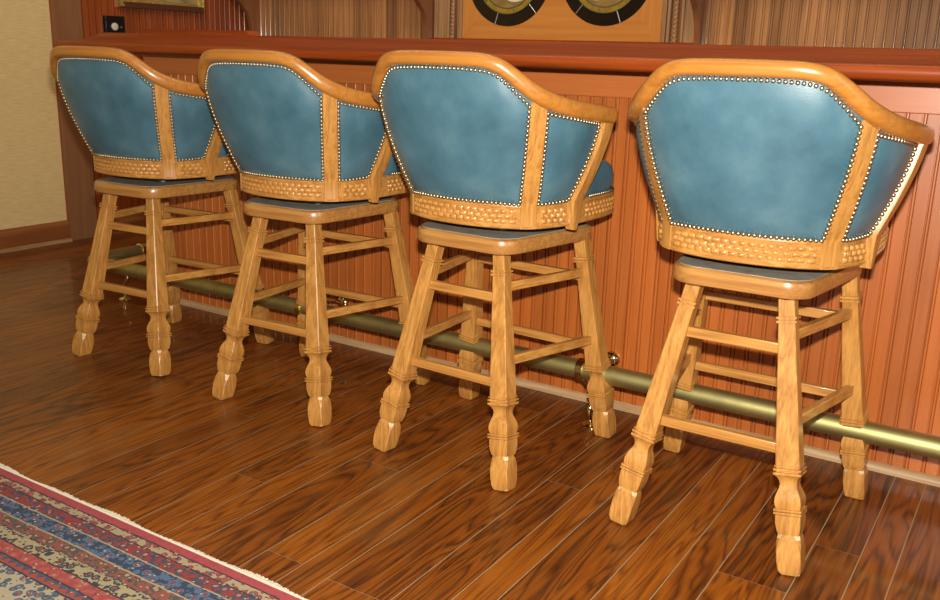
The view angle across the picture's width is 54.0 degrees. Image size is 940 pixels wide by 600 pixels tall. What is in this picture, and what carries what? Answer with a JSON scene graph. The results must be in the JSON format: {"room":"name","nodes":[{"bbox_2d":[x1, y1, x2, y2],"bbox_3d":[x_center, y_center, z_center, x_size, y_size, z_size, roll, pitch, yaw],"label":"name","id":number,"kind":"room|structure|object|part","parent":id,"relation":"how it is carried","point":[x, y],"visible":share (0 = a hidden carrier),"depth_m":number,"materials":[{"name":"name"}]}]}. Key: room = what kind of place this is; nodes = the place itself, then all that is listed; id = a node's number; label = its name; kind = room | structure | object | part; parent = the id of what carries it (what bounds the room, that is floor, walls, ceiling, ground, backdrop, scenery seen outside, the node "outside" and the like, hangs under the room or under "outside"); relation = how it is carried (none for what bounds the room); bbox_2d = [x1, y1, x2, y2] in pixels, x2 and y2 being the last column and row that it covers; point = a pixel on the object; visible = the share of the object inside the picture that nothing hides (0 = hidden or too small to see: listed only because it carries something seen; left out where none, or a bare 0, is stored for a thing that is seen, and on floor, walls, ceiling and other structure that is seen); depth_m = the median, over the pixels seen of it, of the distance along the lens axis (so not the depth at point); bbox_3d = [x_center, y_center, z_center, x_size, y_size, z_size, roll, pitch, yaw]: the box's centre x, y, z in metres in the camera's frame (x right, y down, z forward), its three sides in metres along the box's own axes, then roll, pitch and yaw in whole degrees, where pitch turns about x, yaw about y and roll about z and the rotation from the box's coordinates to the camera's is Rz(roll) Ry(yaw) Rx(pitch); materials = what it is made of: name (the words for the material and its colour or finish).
{"room":"bar","nodes":[
{"label":"bar","id":0,"kind":"room"},
{"bbox_2d":[0,0,248,229],"bbox_3d":[-3.052,-1.252,3.322,0.104,2.600,6.085,11,17,31],"label":"wall","id":1,"kind":"structure","parent":0,"point":[32,192],"depth_m":4.72,"materials":[{"name":"paper"}]},
{"bbox_2d":[0,220,70,248],"bbox_3d":[-3.415,0.099,3.041,0.016,0.113,4.692,11,17,31],"label":"baseboard","id":2,"kind":"structure","parent":1,"relation":"attached to","point":[45,232],"depth_m":4.79,"materials":[{"name":"brown wood"}]},
{"bbox_2d":[0,238,72,253],"bbox_3d":[-2.253,-0.284,4.801,0.016,0.018,0.407,11,17,31],"label":"trim","id":3,"kind":"structure","parent":1,"relation":"attached to","point":[35,245],"depth_m":4.79,"materials":[{"name":"brown wood"}]},
{"bbox_2d":[49,0,96,240],"bbox_3d":[-2.072,-1.591,4.712,0.022,2.600,0.168,11,17,31],"label":"pillar","id":4,"kind":"structure","parent":1,"relation":"attached to","point":[66,15],"depth_m":4.90,"materials":[{"name":"brown wood"}]},
{"bbox_2d":[102,15,124,32],"bbox_3d":[-1.917,-1.481,4.982,0.038,0.098,0.120,11,17,31],"label":"box","id":5,"kind":"object","parent":1,"relation":"attached to","point":[111,24],"visible":0.83,"depth_m":4.96,"materials":[{"name":"black plastic"}]},
{"bbox_2d":[97,212,145,233],"bbox_3d":[-1.734,-0.521,5.603,0.016,0.095,1.225,11,17,31],"label":"baseboard","id":6,"kind":"structure","parent":1,"relation":"attached to","point":[139,219],"depth_m":5.28,"materials":[{"name":"brown wood"}]},
{"bbox_2d":[116,0,204,12],"bbox_3d":[-1.730,-1.869,5.162,0.044,0.475,0.590,11,17,31],"label":"picture frame","id":7,"kind":"object","parent":1,"relation":"attached to","point":[196,6],"visible":1,"depth_m":5.23,"materials":[{"name":"brown metal"}]},
{"bbox_2d":[0,232,939,599],"bbox_3d":[-0.885,0.409,2.381,6.200,0.001,6.200,11,17,31],"label":"floor","id":8,"kind":"structure","parent":0,"point":[244,480],"depth_m":2.30,"materials":[{"name":"brown wood"}]},
{"bbox_2d":[0,463,308,599],"bbox_3d":[-1.608,0.617,1.500,2.950,0.006,1.897,11,17,31],"label":"rug","id":9,"kind":"object","parent":8,"relation":"on","point":[55,544],"visible":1,"depth_m":1.90,"materials":[{"name":"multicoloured fabric"}]},
{"bbox_2d":[50,46,273,375],"bbox_3d":[-1.036,-0.325,3.129,0.624,1.022,0.605,10,17,28],"label":"bar stool","id":10,"kind":"object","parent":8,"relation":"on","point":[157,134],"visible":0.91,"depth_m":2.94,"materials":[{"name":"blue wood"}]},
{"bbox_3d":[-1.264,-0.093,3.111,0.184,0.571,0.078,-3,15,-16],"label":"leg","id":11,"kind":"part","parent":10,"relation":"part of","materials":[{"name":"brown wood"}]},
{"bbox_3d":[-1.120,-0.602,2.873,0.417,0.332,0.158,9,17,27],"label":"panel","id":12,"kind":"part","parent":10,"relation":"part of","materials":[{"name":"teal leather"}]},
{"bbox_3d":[-1.126,-0.591,2.864,0.421,0.312,0.136,9,17,27],"label":"nailhead trim","id":13,"kind":"part","parent":10,"relation":"part of","materials":[{"name":"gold metal"}]},
{"bbox_3d":[-1.111,-0.426,2.947,0.291,0.035,0.039,9,17,27],"label":"carved panel","id":14,"kind":"part","parent":10,"relation":"part of","materials":[{"name":"brown wood"}]},
{"bbox_3d":[-1.084,-0.716,2.907,0.614,0.155,0.336,9,17,27],"label":"rail","id":15,"kind":"part","parent":10,"relation":"part of","materials":[{"name":"brown wood"}]},
{"bbox_3d":[-1.010,-0.050,2.975,0.078,0.571,0.184,-2,15,-15],"label":"leg","id":16,"kind":"part","parent":10,"relation":"part of","materials":[{"name":"brown wood"}]},
{"bbox_3d":[-0.941,-0.523,2.839,0.049,0.310,0.131,-1,15,-10],"label":"post","id":17,"kind":"part","parent":10,"relation":"part of","materials":[{"name":"brown wood"}]},
{"bbox_3d":[-1.022,-0.427,3.122,0.187,0.028,0.192,9,17,27],"label":"swivel plate","id":18,"kind":"part","parent":10,"relation":"part of","materials":[{"name":"grey metal"}]},
{"bbox_3d":[-1.136,-0.179,3.450,0.077,0.570,0.158,2,15,1],"label":"leg","id":19,"kind":"part","parent":10,"relation":"part of","materials":[{"name":"brown wood"}]},
{"bbox_3d":[-0.885,-0.416,2.938,0.075,0.035,0.007,-11,19,-39],"label":"carved panel","id":20,"kind":"part","parent":10,"relation":"part of","materials":[{"name":"brown wood"}]},
{"bbox_3d":[-0.870,-0.548,2.888,0.182,0.234,0.103,-11,19,-39],"label":"panel","id":21,"kind":"part","parent":10,"relation":"part of","materials":[{"name":"teal leather"}]},
{"bbox_3d":[-0.861,-0.540,2.876,0.175,0.221,0.078,-10,19,-38],"label":"nailhead trim","id":22,"kind":"part","parent":10,"relation":"part of","materials":[{"name":"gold metal"}]},
{"bbox_3d":[-0.809,-0.518,2.960,0.117,0.268,0.052,5,15,11],"label":"post","id":23,"kind":"part","parent":10,"relation":"part of","materials":[{"name":"brown wood"}]},
{"bbox_2d":[218,142,229,156],"bbox_3d":[-0.999,-0.548,3.129,0.450,0.100,0.454,9,17,27],"label":"seat cushion","id":24,"kind":"object","parent":10,"relation":"on","point":[223,152],"depth_m":3.04,"materials":[{"name":"teal leather"}]},
{"bbox_3d":[-0.772,-0.476,3.176,0.093,0.035,0.282,1,15,-4],"label":"carved panel","id":25,"kind":"part","parent":10,"relation":"part of","materials":[{"name":"brown wood"}]},
{"bbox_3d":[-0.778,-0.118,3.259,0.158,0.570,0.077,-8,18,-32],"label":"leg","id":26,"kind":"part","parent":10,"relation":"part of","materials":[{"name":"brown wood"}]},
{"bbox_2d":[198,49,430,426],"bbox_3d":[-0.462,-0.215,2.770,0.623,1.028,0.603,10,17,29],"label":"bar stool","id":27,"kind":"object","parent":8,"relation":"on","point":[317,150],"visible":0.93,"depth_m":2.57,"materials":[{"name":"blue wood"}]},
{"bbox_3d":[-0.697,-0.471,2.656,0.132,0.311,0.050,-4,16,-21],"label":"post","id":28,"kind":"part","parent":27,"relation":"part of","materials":[{"name":"brown wood"}]},
{"bbox_3d":[-0.686,0.016,2.758,0.185,0.574,0.079,-2,15,-15],"label":"leg","id":29,"kind":"part","parent":27,"relation":"part of","materials":[{"name":"brown wood"}]},
{"bbox_3d":[-0.563,-0.484,2.508,0.423,0.314,0.137,10,17,29],"label":"nailhead trim","id":30,"kind":"part","parent":27,"relation":"part of","materials":[{"name":"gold metal"}]},
{"bbox_3d":[-0.555,-0.495,2.517,0.419,0.334,0.159,10,17,29],"label":"panel","id":31,"kind":"part","parent":27,"relation":"part of","materials":[{"name":"teal leather"}]},
{"bbox_3d":[-0.545,-0.318,2.591,0.293,0.035,0.040,10,17,29],"label":"carved panel","id":32,"kind":"part","parent":27,"relation":"part of","materials":[{"name":"brown wood"}]},
{"bbox_3d":[-0.516,-0.610,2.550,0.617,0.156,0.338,10,17,29],"label":"rail","id":33,"kind":"part","parent":27,"relation":"part of","materials":[{"name":"brown wood"}]},
{"bbox_3d":[-0.550,-0.069,3.096,0.078,0.573,0.159,2,15,2],"label":"leg","id":34,"kind":"part","parent":27,"relation":"part of","materials":[{"name":"brown wood"}]},
{"bbox_3d":[-0.448,-0.318,2.762,0.188,0.028,0.193,10,17,29],"label":"swivel plate","id":35,"kind":"part","parent":27,"relation":"part of","materials":[{"name":"grey metal"}]},
{"bbox_3d":[-0.434,0.061,2.616,0.079,0.574,0.185,-2,15,-14],"label":"leg","id":36,"kind":"part","parent":27,"relation":"part of","materials":[{"name":"brown wood"}]},
{"bbox_3d":[-0.379,-0.413,2.474,0.050,0.311,0.132,0,15,-7],"label":"post","id":37,"kind":"part","parent":27,"relation":"part of","materials":[{"name":"brown wood"}]},
{"bbox_3d":[-0.319,-0.305,2.570,0.075,0.035,0.007,-9,18,-36],"label":"carved panel","id":38,"kind":"part","parent":27,"relation":"part of","materials":[{"name":"brown wood"}]},
{"bbox_3d":[-0.305,-0.438,2.520,0.183,0.235,0.103,-9,19,-36],"label":"panel","id":39,"kind":"part","parent":27,"relation":"part of","materials":[{"name":"teal leather"}]},
{"bbox_3d":[-0.296,-0.429,2.507,0.176,0.223,0.078,-9,18,-35],"label":"nailhead trim","id":40,"kind":"part","parent":27,"relation":"part of","materials":[{"name":"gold metal"}]},
{"bbox_3d":[-0.240,-0.407,2.590,0.118,0.269,0.053,5,15,14],"label":"post","id":41,"kind":"part","parent":27,"relation":"part of","materials":[{"name":"brown wood"}]},
{"bbox_2d":[384,151,399,174],"bbox_3d":[-0.422,-0.439,2.768,0.453,0.100,0.457,10,17,29],"label":"seat cushion","id":42,"kind":"object","parent":27,"relation":"on","point":[392,168],"depth_m":2.68,"materials":[{"name":"teal leather"}]},
{"bbox_3d":[-0.362,-0.423,2.878,0.462,0.010,0.227,10,17,29],"label":"nailhead trim","id":43,"kind":"part","parent":27,"relation":"part of","materials":[{"name":"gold metal"}]},
{"bbox_3d":[-0.193,-0.364,2.804,0.093,0.035,0.283,1,15,-1],"label":"carved panel","id":44,"kind":"part","parent":27,"relation":"part of","materials":[{"name":"brown wood"}]},
{"bbox_3d":[-0.195,-0.005,2.897,0.159,0.573,0.078,-7,17,-31],"label":"leg","id":45,"kind":"part","parent":27,"relation":"part of","materials":[{"name":"brown wood"}]},
{"bbox_2d":[371,50,617,490],"bbox_3d":[0.064,-0.111,2.418,0.642,1.038,0.622,12,18,33],"label":"bar stool","id":46,"kind":"object","parent":8,"relation":"on","point":[502,164],"visible":1,"depth_m":2.22,"materials":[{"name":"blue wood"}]},
{"bbox_3d":[-0.174,-0.372,2.312,0.133,0.315,0.050,-3,16,-19],"label":"post","id":47,"kind":"part","parent":46,"relation":"part of","materials":[{"name":"brown wood"}]},
{"bbox_3d":[-0.178,-0.405,2.398,0.079,0.225,0.178,4,15,9],"label":"nailhead trim","id":48,"kind":"part","parent":46,"relation":"part of","materials":[{"name":"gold metal"}]},
{"bbox_3d":[-0.161,0.117,2.425,0.187,0.580,0.080,-1,15,-11],"label":"leg","id":49,"kind":"part","parent":46,"relation":"part of","materials":[{"name":"brown wood"}]},
{"bbox_3d":[-0.044,-0.385,2.159,0.427,0.317,0.138,11,17,31],"label":"nailhead trim","id":50,"kind":"part","parent":46,"relation":"part of","materials":[{"name":"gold metal"}]},
{"bbox_3d":[-0.037,-0.396,2.167,0.424,0.337,0.161,11,17,31],"label":"panel","id":51,"kind":"part","parent":46,"relation":"part of","materials":[{"name":"teal leather"}]},
{"bbox_3d":[-0.025,-0.216,2.241,0.296,0.036,0.040,11,17,31],"label":"carved panel","id":52,"kind":"part","parent":46,"relation":"part of","materials":[{"name":"brown wood"}]},
{"bbox_3d":[0.004,0.035,2.756,0.079,0.579,0.160,3,15,6],"label":"leg","id":53,"kind":"part","parent":46,"relation":"part of","materials":[{"name":"brown wood"}]},
{"bbox_3d":[0.079,-0.215,2.410,0.190,0.028,0.194,11,17,31],"label":"swivel plate","id":54,"kind":"part","parent":46,"relation":"part of","materials":[{"name":"grey metal"}]},
{"bbox_3d":[0.005,-0.511,2.199,0.623,0.157,0.341,11,17,31],"label":"rail","id":55,"kind":"part","parent":46,"relation":"part of","materials":[{"name":"brown wood"}]},
{"bbox_3d":[0.081,0.168,2.263,0.080,0.580,0.187,-1,15,-9],"label":"leg","id":56,"kind":"part","parent":46,"relation":"part of","materials":[{"name":"brown wood"}]},
{"bbox_3d":[0.139,-0.311,2.118,0.050,0.315,0.133,0,15,-5],"label":"post","id":57,"kind":"part","parent":46,"relation":"part of","materials":[{"name":"brown wood"}]},
{"bbox_3d":[0.202,-0.202,2.212,0.076,0.035,0.007,-9,18,-34],"label":"carved panel","id":58,"kind":"part","parent":46,"relation":"part of","materials":[{"name":"brown wood"}]},
{"bbox_3d":[0.216,-0.335,2.161,0.185,0.237,0.104,-9,18,-34],"label":"panel","id":59,"kind":"part","parent":46,"relation":"part of","materials":[{"name":"teal leather"}]},
{"bbox_3d":[0.224,-0.327,2.148,0.178,0.225,0.079,-8,18,-33],"label":"nailhead trim","id":60,"kind":"part","parent":46,"relation":"part of","materials":[{"name":"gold metal"}]},
{"bbox_3d":[0.283,-0.303,2.229,0.119,0.272,0.053,6,15,16],"label":"post","id":61,"kind":"part","parent":46,"relation":"part of","materials":[{"name":"brown wood"}]},
{"bbox_3d":[0.345,0.106,2.527,0.160,0.579,0.079,-6,17,-26],"label":"leg","id":62,"kind":"part","parent":46,"relation":"part of","materials":[{"name":"brown wood"}]},
{"bbox_2d":[585,159,613,196],"bbox_3d":[0.106,-0.338,2.416,0.457,0.101,0.461,11,17,31],"label":"seat cushion","id":63,"kind":"object","parent":46,"relation":"on","point":[601,185],"depth_m":2.37,"materials":[{"name":"teal leather"}]},
{"bbox_3d":[0.339,-0.259,2.444,0.094,0.035,0.286,2,15,1],"label":"carved panel","id":64,"kind":"part","parent":46,"relation":"part of","materials":[{"name":"brown wood"}]},
{"bbox_3d":[0.171,-0.321,2.525,0.466,0.010,0.229,11,17,31],"label":"nailhead trim","id":65,"kind":"part","parent":46,"relation":"part of","materials":[{"name":"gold metal"}]},
{"bbox_2d":[54,29,939,486],"bbox_3d":[0.361,-0.250,2.871,4.215,1.092,0.713,11,17,31],"label":"bar counter","id":66,"kind":"object","parent":8,"relation":"on","point":[638,290],"depth_m":2.66,"materials":[{"name":"brown wood"}]},
{"bbox_3d":[0.375,-0.725,2.745,4.215,0.072,0.713,11,17,31],"label":"arm rail","id":67,"kind":"part","parent":66,"relation":"part of","materials":[{"name":"brown wood"}]},
{"bbox_2d":[87,243,939,459],"bbox_3d":[0.295,0.179,2.960,4.078,0.213,0.612,11,17,31],"label":"rail","id":68,"kind":"object","parent":66,"relation":"attached to","point":[892,437],"visible":0.48,"depth_m":2.59,"materials":[{"name":"gold metal"}]},
{"bbox_3d":[0.348,0.302,2.879,3.966,0.022,0.016,11,17,31],"label":"shoe moulding","id":69,"kind":"part","parent":66,"relation":"part of","materials":[{"name":"brown wood"}]},
{"bbox_2d":[609,58,934,576],"bbox_3d":[0.641,-0.004,2.080,0.631,1.038,0.611,11,17,31],"label":"bar stool","id":70,"kind":"object","parent":8,"relation":"on","point":[784,180],"visible":1,"depth_m":1.87,"materials":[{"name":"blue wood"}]},
{"bbox_3d":[0.415,-0.300,2.051,0.104,0.237,0.185,4,15,9],"label":"panel","id":71,"kind":"part","parent":70,"relation":"part of","materials":[{"name":"teal leather"}]},
{"bbox_3d":[0.397,-0.296,2.053,0.079,0.225,0.178,4,15,8],"label":"nailhead trim","id":72,"kind":"part","parent":70,"relation":"part of","materials":[{"name":"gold metal"}]},
{"bbox_3d":[0.406,-0.264,1.970,0.103,0.315,0.126,10,17,30],"label":"post","id":73,"kind":"part","parent":70,"relation":"part of","materials":[{"name":"brown wood"}]},
{"bbox_3d":[0.419,0.227,2.077,0.187,0.580,0.080,-2,15,-13],"label":"leg","id":74,"kind":"part","parent":70,"relation":"part of","materials":[{"name":"brown wood"}]},
{"bbox_3d":[0.435,-0.277,2.146,0.053,0.272,0.119,-12,20,-41],"label":"post","id":75,"kind":"part","parent":70,"relation":"part of","materials":[{"name":"brown wood"}]},
{"bbox_3d":[0.429,-0.161,2.085,0.007,0.035,0.076,4,15,9],"label":"carved panel","id":76,"kind":"part","parent":70,"relation":"part of","materials":[{"name":"brown wood"}]},
{"bbox_3d":[0.569,0.142,2.414,0.079,0.579,0.160,3,15,4],"label":"leg","id":77,"kind":"part","parent":70,"relation":"part of","materials":[{"name":"brown wood"}]},
{"bbox_3d":[0.556,-0.108,1.901,0.296,0.036,0.040,10,17,30],"label":"carved panel","id":78,"kind":"part","parent":70,"relation":"part of","materials":[{"name":"brown wood"}]},
{"bbox_3d":[0.538,-0.277,1.817,0.427,0.317,0.138,10,17,30],"label":"nailhead trim","id":79,"kind":"part","parent":70,"relation":"part of","materials":[{"name":"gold metal"}]},
{"bbox_3d":[0.545,-0.288,1.826,0.424,0.337,0.161,10,17,30],"label":"panel","id":80,"kind":"part","parent":70,"relation":"part of","materials":[{"name":"teal leather"}]},
{"bbox_3d":[0.656,-0.108,2.072,0.190,0.028,0.194,10,17,30],"label":"swivel plate","id":81,"kind":"part","parent":70,"relation":"part of","materials":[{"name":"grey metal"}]},
{"bbox_3d":[0.585,-0.403,1.859,0.623,0.157,0.341,10,17,30],"label":"rail","id":82,"kind":"part","parent":70,"relation":"part of","materials":[{"name":"brown wood"}]},
{"bbox_3d":[0.669,0.275,1.926,0.080,0.580,0.187,-1,15,-12],"label":"leg","id":83,"kind":"part","parent":70,"relation":"part of","materials":[{"name":"brown wood"}]},
{"bbox_3d":[0.723,-0.204,1.781,0.050,0.315,0.133,0,15,-7],"label":"post","id":84,"kind":"part","parent":70,"relation":"part of","materials":[{"name":"brown wood"}]},
{"bbox_3d":[0.920,0.210,2.201,0.160,0.579,0.079,-7,17,-29],"label":"leg","id":85,"kind":"part","parent":70,"relation":"part of","materials":[{"name":"brown wood"}]},
{"bbox_3d":[0.784,-0.095,1.877,0.076,0.035,0.007,-9,18,-35],"label":"carved panel","id":86,"kind":"part","parent":70,"relation":"part of","materials":[{"name":"brown wood"}]},
{"bbox_3d":[0.807,-0.221,1.813,0.178,0.225,0.079,-9,18,-35],"label":"nailhead trim","id":87,"kind":"part","parent":70,"relation":"part of","materials":[{"name":"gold metal"}]},
{"bbox_3d":[0.798,-0.229,1.827,0.185,0.237,0.104,-9,18,-36],"label":"panel","id":88,"kind":"part","parent":70,"relation":"part of","materials":[{"name":"teal leather"}]},
{"bbox_3d":[0.914,-0.154,2.112,0.094,0.035,0.286,2,15,0],"label":"carved panel","id":89,"kind":"part","parent":70,"relation":"part of","materials":[{"name":"brown wood"}]},
{"bbox_3d":[0.864,-0.197,1.896,0.119,0.272,0.053,6,15,15],"label":"post","id":90,"kind":"part","parent":70,"relation":"part of","materials":[{"name":"brown wood"}]},
{"bbox_2d":[259,0,939,48],"bbox_3d":[0.980,-1.421,4.413,5.730,2.600,0.100,11,17,31],"label":"wall","id":91,"kind":"structure","parent":0,"point":[911,24],"depth_m":4.18,"materials":[{"name":"brown wood"}]},
{"bbox_2d":[236,0,259,33],"bbox_3d":[-1.407,-1.784,5.630,0.030,0.580,0.310,11,17,31],"label":"wall bracket","id":92,"kind":"object","parent":91,"relation":"attached to","point":[250,8],"visible":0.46,"depth_m":5.71,"materials":[{"name":"brown wood"}]},
{"bbox_2d":[414,0,434,38],"bbox_3d":[-0.283,-1.569,4.946,0.030,0.580,0.310,11,17,31],"label":"wall bracket","id":93,"kind":"object","parent":91,"relation":"attached to","point":[426,7],"visible":0.51,"depth_m":5.03,"materials":[{"name":"brown wood"}]},
{"bbox_2d":[432,0,693,43],"bbox_3d":[0.439,-1.623,4.605,1.508,0.738,0.085,11,17,31],"label":"bar cabinet","id":94,"kind":"object","parent":91,"relation":"attached to","point":[610,21],"visible":0.91,"depth_m":4.63,"materials":[{"name":"orange wood"}]},
{"bbox_3d":[0.200,-1.667,4.753,0.316,0.316,0.010,11,17,31],"label":"glass","id":95,"kind":"part","parent":94,"relation":"part of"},
{"bbox_3d":[0.662,-1.584,4.470,0.316,0.316,0.010,11,17,31],"label":"glass","id":96,"kind":"part","parent":94,"relation":"part of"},
{"bbox_2d":[690,0,707,43],"bbox_3d":[1.004,-1.323,4.164,0.030,0.580,0.310,11,17,31],"label":"wall bracket","id":97,"kind":"object","parent":91,"relation":"attached to","point":[699,7],"visible":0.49,"depth_m":4.25,"materials":[{"name":"brown wood"}]}
]}

